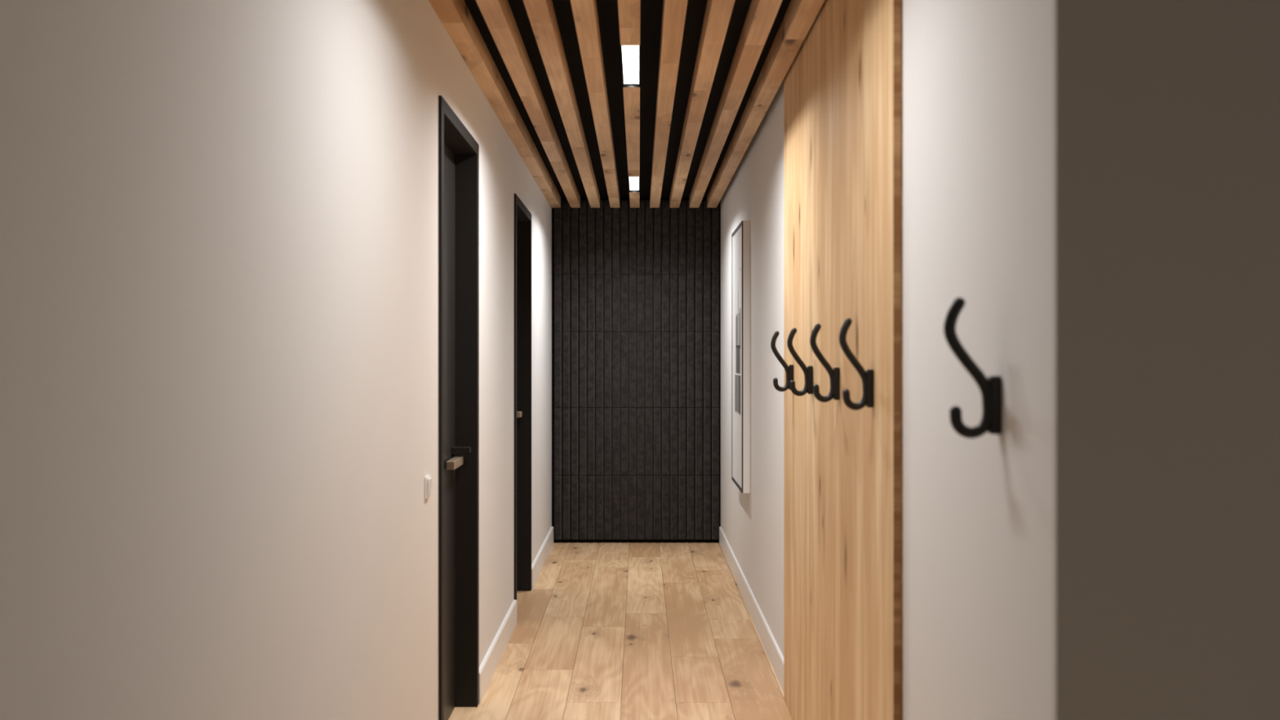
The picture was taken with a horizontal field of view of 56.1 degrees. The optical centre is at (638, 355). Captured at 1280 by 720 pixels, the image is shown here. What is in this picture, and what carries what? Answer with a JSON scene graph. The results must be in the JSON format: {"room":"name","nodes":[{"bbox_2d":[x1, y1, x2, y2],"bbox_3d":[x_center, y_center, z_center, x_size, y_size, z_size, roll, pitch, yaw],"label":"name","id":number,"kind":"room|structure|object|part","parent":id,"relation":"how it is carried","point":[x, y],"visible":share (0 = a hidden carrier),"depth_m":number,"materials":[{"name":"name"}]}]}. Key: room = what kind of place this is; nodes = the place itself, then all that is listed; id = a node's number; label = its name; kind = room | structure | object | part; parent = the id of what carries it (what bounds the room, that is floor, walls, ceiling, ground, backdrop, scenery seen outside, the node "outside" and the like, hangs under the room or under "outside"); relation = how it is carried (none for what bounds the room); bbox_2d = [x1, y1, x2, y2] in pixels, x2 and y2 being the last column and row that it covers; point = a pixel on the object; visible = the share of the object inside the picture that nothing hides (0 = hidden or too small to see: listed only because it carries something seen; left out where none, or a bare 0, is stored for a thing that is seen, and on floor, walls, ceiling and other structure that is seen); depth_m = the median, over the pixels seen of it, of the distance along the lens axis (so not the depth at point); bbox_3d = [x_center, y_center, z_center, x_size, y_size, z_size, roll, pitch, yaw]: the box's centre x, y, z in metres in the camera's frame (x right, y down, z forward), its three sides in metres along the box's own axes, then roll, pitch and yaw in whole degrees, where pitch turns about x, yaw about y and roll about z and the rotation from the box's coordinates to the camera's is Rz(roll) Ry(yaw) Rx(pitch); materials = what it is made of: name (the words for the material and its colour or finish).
{"room":"home hallway","nodes":[
{"label":"home hallway","id":0,"kind":"room"},
{"bbox_2d":[0,0,551,719],"bbox_3d":[-0.707,0.102,3.575,0.160,2.477,10.350,0,0,0],"label":"wall","id":1,"kind":"structure","parent":0,"point":[219,219],"depth_m":1.86,"materials":[{"name":"white paint"}]},
{"bbox_2d":[424,475,432,499],"bbox_3d":[-0.620,0.386,3.540,0.014,0.066,0.066,0,0,0],"label":"light switch","id":2,"kind":"object","parent":1,"relation":"attached to","point":[428,480],"visible":1,"depth_m":3.52,"materials":[{"name":"white plastic"}]},
{"bbox_2d":[438,95,479,719],"bbox_3d":[-0.702,0.263,4.190,0.170,2.156,0.876,0,0,0],"label":"door","id":3,"kind":"structure","parent":1,"relation":"in","point":[458,150],"depth_m":4.58,"materials":[{"name":"black paint"}]},
{"bbox_3d":[-0.678,0.394,4.417,0.032,0.031,0.214,0,0,0],"label":"lever","id":4,"kind":"part","parent":3,"relation":"part of","materials":[{"name":"wood"}]},
{"bbox_2d":[479,526,553,703],"bbox_3d":[-0.620,1.282,3.500,0.015,0.119,10.200,0,0,0],"label":"baseboard","id":5,"kind":"structure","parent":1,"relation":"attached to","point":[490,663],"depth_m":5.48,"materials":[{"name":"white paint"}]},
{"bbox_2d":[514,193,531,599],"bbox_3d":[-0.702,0.263,6.459,0.170,2.156,0.878,0,0,0],"label":"door","id":6,"kind":"structure","parent":1,"relation":"in","point":[522,216],"depth_m":6.85,"materials":[{"name":"black paint"}]},
{"bbox_3d":[-0.678,0.329,6.753,0.032,0.031,0.105,0,0,0],"label":"lever","id":7,"kind":"part","parent":6,"relation":"part of","materials":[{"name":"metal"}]},
{"bbox_2d":[447,542,792,719],"bbox_3d":[1.091,1.371,3.575,4.017,0.060,10.350,0,0,0],"label":"floor","id":8,"kind":"structure","parent":0,"point":[603,631],"depth_m":5.56,"materials":[{"name":"brown wood"}]},
{"bbox_2d":[463,0,791,198],"bbox_3d":[1.157,-1.176,4.275,3.887,0.080,8.950,0,0,0],"label":"ceiling","id":9,"kind":"structure","parent":0,"point":[651,11],"depth_m":4.92,"materials":[{"name":"black paint"}]},
{"bbox_2d":[428,0,560,207],"bbox_3d":[-0.593,-1.097,4.736,0.067,0.077,7.672,0,0,0],"label":"oak slat","id":10,"kind":"object","parent":9,"relation":"attached to","point":[455,15],"visible":1,"depth_m":4.69,"materials":[{"name":"brown wood"}]},
{"bbox_2d":[475,0,580,207],"bbox_3d":[-0.453,-1.097,4.736,0.067,0.077,7.672,0,0,0],"label":"oak slat","id":11,"kind":"object","parent":9,"relation":"attached to","point":[498,15],"visible":1,"depth_m":4.69,"materials":[{"name":"brown wood"}]},
{"bbox_2d":[523,0,599,207],"bbox_3d":[-0.312,-1.097,4.736,0.067,0.077,7.672,0,0,0],"label":"oak slat","id":12,"kind":"object","parent":9,"relation":"attached to","point":[541,13],"visible":1,"depth_m":4.68,"materials":[{"name":"brown wood"}]},
{"bbox_2d":[570,0,619,207],"bbox_3d":[-0.171,-1.097,4.736,0.067,0.077,7.672,0,0,0],"label":"oak slat","id":13,"kind":"object","parent":9,"relation":"attached to","point":[584,11],"visible":1,"depth_m":4.67,"materials":[{"name":"brown wood"}]},
{"bbox_2d":[617,0,639,207],"bbox_3d":[-0.030,-1.097,4.736,0.067,0.077,7.672,0,0,0],"label":"oak slat","id":14,"kind":"object","parent":9,"relation":"attached to","point":[628,10],"visible":0.79,"depth_m":5.01,"materials":[{"name":"brown wood"}]},
{"bbox_2d":[620,44,639,87],"bbox_3d":[-0.030,-1.091,4.410,0.067,0.064,0.640,0,0,0],"label":"ceiling light","id":15,"kind":"object","parent":14,"relation":"attached to","point":[630,54],"visible":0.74,"depth_m":4.42,"materials":[{"name":"white plastic"}]},
{"bbox_2d":[628,177,639,191],"bbox_3d":[-0.030,-1.091,7.425,0.067,0.064,0.670,0,0,0],"label":"ceiling light","id":16,"kind":"object","parent":14,"relation":"attached to","point":[633,182],"visible":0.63,"depth_m":7.48,"materials":[{"name":"white plastic"}]},
{"bbox_2d":[649,0,687,207],"bbox_3d":[0.111,-1.097,4.736,0.067,0.077,7.672,0,0,0],"label":"oak slat","id":17,"kind":"object","parent":9,"relation":"attached to","point":[673,15],"visible":1,"depth_m":4.67,"materials":[{"name":"brown wood"}]},
{"bbox_2d":[669,0,734,207],"bbox_3d":[0.252,-1.097,4.736,0.067,0.077,7.672,0,0,0],"label":"oak slat","id":18,"kind":"object","parent":9,"relation":"attached to","point":[717,14],"visible":1,"depth_m":4.68,"materials":[{"name":"brown wood"}]},
{"bbox_2d":[688,0,782,207],"bbox_3d":[0.393,-1.097,4.736,0.067,0.077,7.672,0,0,0],"label":"oak slat","id":19,"kind":"object","parent":9,"relation":"attached to","point":[762,14],"visible":1,"depth_m":4.69,"materials":[{"name":"brown wood"}]},
{"bbox_2d":[706,0,824,207],"bbox_3d":[0.519,-1.097,4.736,0.067,0.077,7.672,0,0,0],"label":"oak slat","id":20,"kind":"object","parent":9,"relation":"attached to","point":[800,15],"visible":1,"depth_m":4.71,"materials":[{"name":"brown wood"}]},
{"bbox_2d":[551,198,720,542],"bbox_3d":[-0.021,0.102,8.690,1.213,2.477,0.120,0,0,0],"label":"wall","id":21,"kind":"structure","parent":0,"point":[562,540],"depth_m":8.63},
{"bbox_2d":[553,475,719,539],"bbox_3d":[-0.016,1.087,8.608,1.192,0.458,0.040,0,0,0],"label":"acoustic panel","id":22,"kind":"object","parent":21,"relation":"attached to","point":[589,507],"visible":1,"depth_m":8.59,"materials":[{"name":"grey fabric"}]},
{"bbox_2d":[553,408,719,475],"bbox_3d":[-0.016,0.615,8.608,1.192,0.483,0.040,0,0,0],"label":"acoustic panel","id":23,"kind":"object","parent":21,"relation":"attached to","point":[587,441],"visible":1,"depth_m":8.59,"materials":[{"name":"grey fabric"}]},
{"bbox_2d":[553,332,719,408],"bbox_3d":[-0.016,0.100,8.608,1.192,0.542,0.040,0,0,0],"label":"acoustic panel","id":24,"kind":"object","parent":21,"relation":"attached to","point":[598,370],"visible":1,"depth_m":8.59,"materials":[{"name":"grey fabric"}]},
{"bbox_2d":[553,275,719,332],"bbox_3d":[-0.016,-0.377,8.608,1.192,0.408,0.040,0,0,0],"label":"acoustic panel","id":25,"kind":"object","parent":21,"relation":"attached to","point":[581,303],"visible":1,"depth_m":8.59,"materials":[{"name":"grey fabric"}]},
{"bbox_2d":[553,200,719,275],"bbox_3d":[-0.016,-0.851,8.608,1.192,0.535,0.040,0,0,0],"label":"acoustic panel","id":26,"kind":"object","parent":21,"relation":"attached to","point":[605,239],"visible":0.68,"depth_m":8.59,"materials":[{"name":"grey fabric"}]},
{"bbox_2d":[720,0,1053,719],"bbox_3d":[0.656,0.102,5.224,0.140,2.477,7.052,0,0,0],"label":"wall","id":27,"kind":"structure","parent":0,"point":[978,74],"depth_m":2.18,"materials":[{"name":"white paint"}]},
{"bbox_2d":[731,220,750,493],"bbox_3d":[0.565,0.005,6.688,0.042,1.440,0.705,0,0,0],"label":"framed picture","id":28,"kind":"object","parent":27,"relation":"attached to","point":[740,237],"visible":1,"depth_m":6.39,"materials":[{"name":"white paint"}]},
{"bbox_2d":[732,225,742,488],"bbox_3d":[0.548,0.005,6.688,0.004,1.400,0.673,0,0,0],"label":"print","id":29,"kind":"object","parent":28,"relation":"attached to","point":[737,234],"depth_m":6.65,"materials":[{"name":"white paper"}]},
{"bbox_3d":[0.568,0.005,6.688,0.036,1.440,0.705,0,0,0],"label":"box frame","id":30,"kind":"part","parent":28,"relation":"part of","materials":[{"name":"white paint"}]},
{"bbox_2d":[719,526,783,692],"bbox_3d":[0.581,1.282,6.638,0.011,0.119,3.924,0,0,0],"label":"baseboard","id":31,"kind":"structure","parent":27,"relation":"attached to","point":[775,655],"depth_m":5.92,"materials":[{"name":"white paint"}]},
{"bbox_2d":[783,0,902,719],"bbox_3d":[0.575,0.103,3.671,0.021,2.474,2.010,0,0,0],"label":"wood panel","id":32,"kind":"object","parent":27,"relation":"attached to","point":[843,85],"visible":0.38,"depth_m":3.33,"materials":[{"name":"brown wood"}]},
{"bbox_2d":[770,330,793,391],"bbox_3d":[0.523,0.019,4.393,0.083,0.223,0.024,0,0,0],"label":"coat hook","id":33,"kind":"object","parent":32,"relation":"attached to","point":[788,369],"visible":0.98,"depth_m":4.38,"materials":[{"name":"black metal"}]},
{"bbox_3d":[0.557,0.078,4.393,0.016,0.092,0.024,0,0,0],"label":"mounting plate","id":34,"kind":"part","parent":33,"relation":"part of","materials":[{"name":"black metal"}]},
{"bbox_2d":[786,328,813,395],"bbox_3d":[0.523,0.019,3.904,0.083,0.223,0.024,0,0,0],"label":"coat hook","id":35,"kind":"object","parent":32,"relation":"attached to","point":[808,371],"visible":1,"depth_m":3.90,"materials":[{"name":"black metal"}]},
{"bbox_3d":[0.557,0.078,3.904,0.016,0.092,0.024,0,0,0],"label":"mounting plate","id":36,"kind":"part","parent":35,"relation":"part of","materials":[{"name":"black metal"}]},
{"bbox_2d":[809,323,839,402],"bbox_3d":[0.523,0.019,3.384,0.083,0.223,0.024,0,0,0],"label":"coat hook","id":37,"kind":"object","parent":32,"relation":"attached to","point":[834,375],"visible":1,"depth_m":3.38,"materials":[{"name":"black metal"}]},
{"bbox_3d":[0.557,0.078,3.384,0.016,0.092,0.024,0,0,0],"label":"mounting plate","id":38,"kind":"part","parent":37,"relation":"part of","materials":[{"name":"black metal"}]},
{"bbox_2d":[839,318,874,410],"bbox_3d":[0.523,0.019,2.893,0.083,0.223,0.024,0,0,0],"label":"coat hook","id":39,"kind":"object","parent":32,"relation":"attached to","point":[867,377],"visible":1,"depth_m":2.88,"materials":[{"name":"black metal"}]},
{"bbox_3d":[0.557,0.078,2.893,0.016,0.092,0.024,0,0,0],"label":"mounting plate","id":40,"kind":"part","parent":39,"relation":"part of","materials":[{"name":"black metal"}]},
{"bbox_2d":[943,297,1001,438],"bbox_3d":[0.540,0.019,1.948,0.091,0.229,0.024,0,0,0],"label":"coat hook","id":41,"kind":"object","parent":27,"relation":"attached to","point":[990,388],"visible":1,"depth_m":1.94,"materials":[{"name":"black metal"}]},
{"bbox_3d":[0.577,0.080,1.948,0.018,0.095,0.024,0,0,0],"label":"mounting plate","id":42,"kind":"part","parent":41,"relation":"part of","materials":[{"name":"black metal"}]},
{"bbox_2d":[1053,0,1279,719],"bbox_3d":[1.843,0.102,1.691,2.514,2.477,0.012,0,0,0],"label":"wall","id":43,"kind":"structure","parent":0,"point":[1166,113],"depth_m":1.69,"materials":[{"name":"grey paint"}]}
]}

